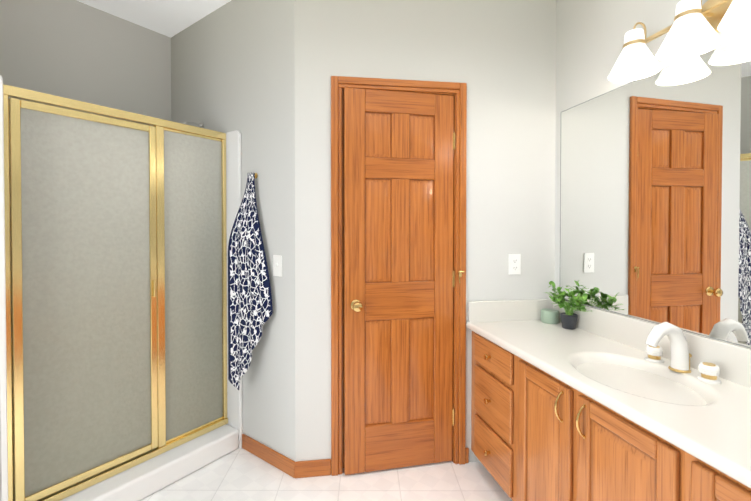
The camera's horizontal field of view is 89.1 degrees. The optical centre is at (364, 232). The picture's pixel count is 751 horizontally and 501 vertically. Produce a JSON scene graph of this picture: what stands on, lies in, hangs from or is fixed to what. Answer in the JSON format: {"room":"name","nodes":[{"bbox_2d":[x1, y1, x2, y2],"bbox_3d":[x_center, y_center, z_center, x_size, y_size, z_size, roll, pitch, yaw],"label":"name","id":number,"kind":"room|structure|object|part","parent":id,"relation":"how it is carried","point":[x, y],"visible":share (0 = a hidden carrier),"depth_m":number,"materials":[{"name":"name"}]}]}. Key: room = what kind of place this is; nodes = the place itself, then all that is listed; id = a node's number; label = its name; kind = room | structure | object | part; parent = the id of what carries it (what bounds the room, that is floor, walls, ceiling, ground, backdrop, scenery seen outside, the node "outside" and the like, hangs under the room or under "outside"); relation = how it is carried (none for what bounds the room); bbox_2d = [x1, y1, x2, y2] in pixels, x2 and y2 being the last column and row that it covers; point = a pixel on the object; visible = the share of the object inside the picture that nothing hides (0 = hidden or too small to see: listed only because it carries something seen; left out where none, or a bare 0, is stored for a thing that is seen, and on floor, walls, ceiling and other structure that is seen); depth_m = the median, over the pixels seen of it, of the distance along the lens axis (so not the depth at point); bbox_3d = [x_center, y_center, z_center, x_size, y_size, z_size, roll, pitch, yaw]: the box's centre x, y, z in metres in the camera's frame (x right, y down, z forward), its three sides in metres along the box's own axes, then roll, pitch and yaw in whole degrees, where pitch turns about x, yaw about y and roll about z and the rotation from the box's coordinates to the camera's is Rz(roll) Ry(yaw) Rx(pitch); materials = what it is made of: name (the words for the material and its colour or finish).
{"room":"bathroom","nodes":[
{"label":"bathroom","id":0,"kind":"room"},
{"bbox_2d":[0,0,170,120],"bbox_3d":[-1.794,-0.061,2.347,0.100,2.690,1.162,1,1,37],"label":"wall","id":1,"kind":"structure","parent":0,"point":[76,50],"depth_m":2.35,"materials":[{"name":"white paint"}]},
{"bbox_2d":[77,0,230,36],"bbox_3d":[-0.217,-1.419,0.983,3.920,0.060,5.600,0,1,-8],"label":"ceiling","id":2,"kind":"structure","parent":0,"point":[170,18],"depth_m":2.43,"materials":[{"name":"white paint"}]},
{"bbox_2d":[171,0,295,461],"bbox_3d":[-0.892,-0.063,2.455,1.405,2.690,0.100,1,1,37],"label":"wall","id":3,"kind":"structure","parent":0,"point":[232,65],"depth_m":2.15,"materials":[{"name":"paint"}]},
{"bbox_2d":[228,173,272,389],"bbox_3d":[-0.611,0.262,2.077,0.212,1.201,0.165,1,1,37],"label":"hanging towel","id":4,"kind":"object","parent":3,"relation":"hanging from","point":[250,308],"visible":1,"depth_m":2.08,"materials":[{"name":"blue fabric"}]},
{"bbox_2d":[242,434,294,477],"bbox_3d":[-0.546,1.244,2.138,0.457,0.085,0.012,1,1,37],"label":"baseboard","id":5,"kind":"structure","parent":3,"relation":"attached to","point":[278,460],"depth_m":2.12,"materials":[{"name":"brown wood"}]},
{"bbox_2d":[273,255,281,276],"bbox_3d":[-0.473,0.180,2.068,0.070,0.115,0.012,1,1,37],"label":"switch plate","id":6,"kind":"object","parent":3,"relation":"attached to","point":[277,265],"visible":1,"depth_m":2.07,"materials":[{"name":"white plastic"}]},
{"bbox_2d":[140,448,512,500],"bbox_3d":[-0.217,1.331,1.018,3.920,0.060,5.600,0,1,-8],"label":"floor","id":7,"kind":"structure","parent":0,"point":[240,474],"depth_m":1.95,"materials":[{"name":"tile"}]},
{"bbox_2d":[0,75,242,500],"bbox_3d":[-1.384,0.280,2.103,0.848,2.013,1.058,1,1,37],"label":"shower","id":8,"kind":"object","parent":7,"relation":"on","point":[115,383],"visible":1,"depth_m":1.83,"materials":[{"name":"white glass"}]},
{"bbox_3d":[-1.261,0.293,1.775,0.042,1.681,0.566,1,1,37],"label":"door","id":9,"kind":"part","parent":8,"relation":"part of","materials":[{"name":"grey glass"}]},
{"bbox_2d":[466,319,750,500],"bbox_3d":[1.055,0.924,0.960,0.550,0.755,2.476,0,1,-11],"label":"bathroom vanity","id":10,"kind":"object","parent":7,"relation":"on","point":[596,404],"depth_m":1.36,"materials":[{"name":"brown wood"}]},
{"bbox_3d":[0.634,0.875,1.898,0.018,0.660,0.350,0,1,-11],"label":"drawer","id":11,"kind":"part","parent":10,"relation":"part of","materials":[{"name":"brown wood"}]},
{"bbox_2d":[541,308,558,323],"bbox_3d":[1.023,0.462,2.107,0.091,0.068,0.091,0,1,-11],"label":"jar candle","id":12,"kind":"object","parent":10,"relation":"on","point":[549,316],"visible":1,"depth_m":2.07,"materials":[{"name":"green wax"}]},
{"bbox_2d":[545,281,587,329],"bbox_3d":[1.058,0.381,1.975,0.100,0.233,0.352,0,1,-11],"label":"potted plant","id":13,"kind":"object","parent":10,"relation":"on","point":[569,317],"visible":1,"depth_m":1.97,"materials":[{"name":"green plant"}]},
{"bbox_3d":[0.864,0.895,0.710,0.010,0.540,1.850,0,1,-11],"label":"panel","id":14,"kind":"part","parent":10,"relation":"part of","materials":[{"name":"brown wood"}]},
{"bbox_2d":[644,322,720,383],"bbox_3d":[1.114,0.415,1.393,0.194,0.180,0.262,0,1,-11],"label":"faucet","id":15,"kind":"object","parent":10,"relation":"on","point":[691,358],"depth_m":1.38,"materials":[{"name":"white ceramic"}]},
{"bbox_2d":[294,0,555,461],"bbox_3d":[0.359,-0.059,2.139,1.470,2.690,0.100,0,1,-8],"label":"wall","id":16,"kind":"structure","parent":0,"point":[507,61],"depth_m":2.10,"materials":[{"name":"paint"}]},
{"bbox_2d":[295,459,330,477],"bbox_3d":[-0.272,1.246,2.013,0.189,0.085,0.012,0,1,-8],"label":"baseboard","id":17,"kind":"structure","parent":16,"relation":"attached to","point":[312,468],"depth_m":2.01,"materials":[{"name":"brown wood"}]},
{"bbox_2d":[331,76,466,475],"bbox_3d":[0.186,0.233,2.103,0.743,2.107,0.133,0,1,-8],"label":"door frame","id":18,"kind":"structure","parent":16,"relation":"attached to","point":[339,83],"depth_m":2.06,"materials":[{"name":"brown wood"}]},
{"bbox_2d":[344,88,454,474],"bbox_3d":[0.202,0.261,2.037,0.617,2.030,0.104,0,1,-12],"label":"door","id":19,"kind":"structure","parent":16,"relation":"in","point":[398,267],"depth_m":2.05,"materials":[{"name":"brown wood"}]},
{"bbox_3d":[-0.038,0.382,1.970,0.062,0.062,0.069,0,1,-12],"label":"knob","id":20,"kind":"part","parent":19,"relation":"part of","materials":[{"name":"gold metal"}]},
{"bbox_3d":[0.193,0.196,2.062,0.390,1.668,0.012,0,1,-12],"label":"panel","id":21,"kind":"part","parent":19,"relation":"part of","materials":[{"name":"brown wood"}]},
{"bbox_3d":[0.494,0.259,2.111,0.014,1.625,0.010,0,1,-12],"label":"door hinge","id":22,"kind":"part","parent":19,"relation":"part of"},
{"bbox_2d":[465,447,468,462],"bbox_3d":[0.571,1.244,2.129,0.022,0.085,0.012,0,1,-8],"label":"baseboard","id":23,"kind":"structure","parent":16,"relation":"attached to","point":[467,455],"depth_m":2.12,"materials":[{"name":"brown wood"}]},
{"bbox_2d":[509,254,520,274],"bbox_3d":[0.849,0.179,2.154,0.070,0.115,0.008,0,1,-8],"label":"electrical outlet plate","id":24,"kind":"object","parent":16,"relation":"attached to","point":[514,263],"visible":1,"depth_m":2.15,"materials":[{"name":"white plastic"}]},
{"bbox_2d":[555,0,750,348],"bbox_3d":[1.488,-0.037,0.433,0.100,2.690,3.800,0,1,-11],"label":"wall","id":25,"kind":"structure","parent":0,"point":[590,34],"depth_m":1.92,"materials":[{"name":"paint"}]},
{"bbox_2d":[560,31,750,347],"bbox_3d":[1.329,-0.137,0.961,0.006,1.043,2.400,0,1,-11],"label":"mirror","id":26,"kind":"object","parent":25,"relation":"attached to","point":[655,198],"visible":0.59,"depth_m":1.53,"materials":[{"name":"clear glass"}]},
{"bbox_2d":[608,0,750,81],"bbox_3d":[1.148,-0.746,1.341,0.213,0.210,0.596,0,1,-11],"label":"sconce","id":27,"kind":"object","parent":25,"relation":"attached to","point":[694,28],"visible":1,"depth_m":1.35,"materials":[{"name":"white glass"}]}
]}

